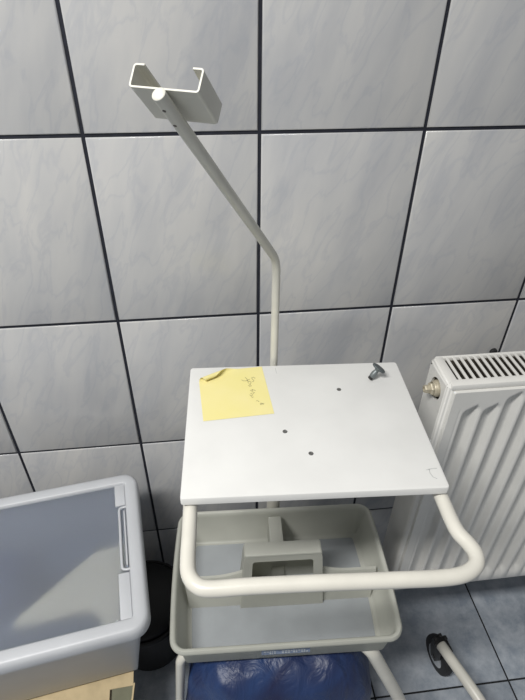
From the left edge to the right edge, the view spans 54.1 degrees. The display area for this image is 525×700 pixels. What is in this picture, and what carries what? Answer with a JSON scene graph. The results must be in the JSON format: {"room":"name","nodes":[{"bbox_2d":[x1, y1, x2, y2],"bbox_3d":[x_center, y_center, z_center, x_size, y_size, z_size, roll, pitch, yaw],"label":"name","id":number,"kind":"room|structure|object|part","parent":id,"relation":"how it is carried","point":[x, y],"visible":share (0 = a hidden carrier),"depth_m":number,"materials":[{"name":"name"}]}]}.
{"room":"hospital utility room","nodes":[
{"label":"hospital utility room","id":0,"kind":"room"},
{"bbox_2d":[0,0,524,565],"bbox_3d":[0.117,-0.338,0.779,3.250,2.500,0.050,-4,37,-6],"label":"wall","id":1,"kind":"structure","parent":0,"point":[377,147],"depth_m":0.82,"materials":[{"name":"grey tile"}]},
{"bbox_2d":[382,351,524,589],"bbox_3d":[0.705,0.201,1.093,0.919,0.600,0.230,-4,37,-6],"label":"panel radiator","id":2,"kind":"object","parent":1,"relation":"attached to","point":[471,411],"visible":0.8,"depth_m":0.92,"materials":[{"name":"white metal"}]},
{"bbox_2d":[435,351,524,390],"bbox_3d":[0.728,0.009,0.859,0.894,0.012,0.075,-4,37,-6],"label":"grille","id":3,"kind":"object","parent":2,"relation":"attached to","point":[443,364],"depth_m":0.81,"materials":[{"name":"white metal"}]},
{"bbox_2d":[489,348,496,352],"bbox_3d":[0.473,0.004,1.052,0.015,0.015,0.006,-4,37,-6],"label":"plug","id":4,"kind":"object","parent":1,"relation":"attached to","point":[493,350],"visible":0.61,"depth_m":1.05,"materials":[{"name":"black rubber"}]},
{"bbox_2d":[133,576,524,699],"bbox_3d":[0.051,1.459,0.405,3.333,0.050,2.666,-4,37,-6],"label":"floor","id":5,"kind":"structure","parent":0,"point":[482,621],"depth_m":1.31,"materials":[{"name":"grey tile"}]},
{"bbox_2d":[28,671,134,699],"bbox_3d":[-0.478,0.755,1.030,0.479,0.316,0.205,-5,37,-8],"label":"cardboard box","id":6,"kind":"object","parent":5,"relation":"on","point":[121,686],"visible":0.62,"depth_m":0.94,"materials":[{"name":"beige cardboard"}]},
{"bbox_2d":[0,475,150,699],"bbox_3d":[-0.468,0.472,0.940,0.521,0.237,0.323,-9,38,-12],"label":"storage box","id":7,"kind":"object","parent":6,"relation":"on","point":[75,605],"visible":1,"depth_m":0.88,"materials":[{"name":"white plastic"}]},
{"bbox_3d":[-0.467,0.383,0.874,0.472,0.002,0.274,-9,38,-12],"label":"lid panel","id":8,"kind":"part","parent":7,"relation":"part of","materials":[{"name":"grey plastic"}]},
{"bbox_2d":[138,560,176,670],"bbox_3d":[-0.280,0.652,1.257,0.208,0.212,0.208,-4,37,-6],"label":"waste bin","id":9,"kind":"object","parent":5,"relation":"on","point":[155,651],"visible":0.27,"depth_m":1.19,"materials":[{"name":"black plastic"}]},
{"bbox_3d":[-0.279,0.579,1.202,0.187,0.030,0.187,-4,37,-6],"label":"lid","id":10,"kind":"part","parent":9,"relation":"part of","materials":[{"name":"black plastic"}]},
{"bbox_2d":[186,651,371,699],"bbox_3d":[0.028,0.674,1.074,0.372,0.402,0.251,-2,37,-3],"label":"plastic bag","id":11,"kind":"object","parent":5,"relation":"on","point":[344,675],"visible":0.43,"depth_m":0.91,"materials":[{"name":"blue plastic"}]},
{"bbox_2d":[129,63,485,699],"bbox_3d":[0.153,0.297,0.816,0.738,1.318,0.431,-2,37,-3],"label":"trolley","id":12,"kind":"object","parent":5,"relation":"on","point":[333,430],"visible":0.97,"depth_m":0.68,"materials":[{"name":"cream painted metal"},{"name":"white laminate"},{"name":"black rubber"}]},
{"bbox_3d":[-0.162,0.714,0.962,0.046,0.371,0.162,8,37,9],"label":"leg","id":13,"kind":"part","parent":12,"relation":"part of","materials":[{"name":"white metal"}]},
{"bbox_2d":[199,367,273,420],"bbox_3d":[-0.043,0.060,0.779,0.103,0.010,0.110,-5,37,-8],"label":"sticky note","id":14,"kind":"object","parent":12,"relation":"on","point":[227,393],"visible":1,"depth_m":0.78,"materials":[{"name":"yellow paper"}]},
{"bbox_2d":[170,504,401,662],"bbox_3d":[0.034,0.407,0.947,0.395,0.148,0.269,-2,37,-3],"label":"tray","id":15,"kind":"object","parent":12,"relation":"hanging from","point":[342,538],"visible":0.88,"depth_m":0.95,"materials":[{"name":"grey plastic"}]},
{"bbox_2d":[264,649,307,653],"bbox_3d":[0.039,0.504,0.861,0.074,0.007,0.001,-2,37,-3],"label":"print","id":16,"kind":"object","parent":15,"relation":"on","point":[284,651],"depth_m":0.86},
{"bbox_3d":[0.078,0.218,0.619,0.352,0.018,0.150,-2,37,-3],"label":"handle","id":17,"kind":"part","parent":12,"relation":"part of","materials":[{"name":"white metal"}]},
{"bbox_2d":[368,363,384,379],"bbox_3d":[0.178,0.033,0.804,0.026,0.028,0.023,-4,37,-6],"label":"screw","id":18,"kind":"object","parent":12,"relation":"on","point":[378,368],"visible":1,"depth_m":0.80,"materials":[{"name":"metal"}]},
{"bbox_3d":[0.268,0.688,1.002,0.213,0.377,0.058,20,41,24],"label":"leg","id":19,"kind":"part","parent":12,"relation":"part of","materials":[{"name":"white metal"}]}
]}

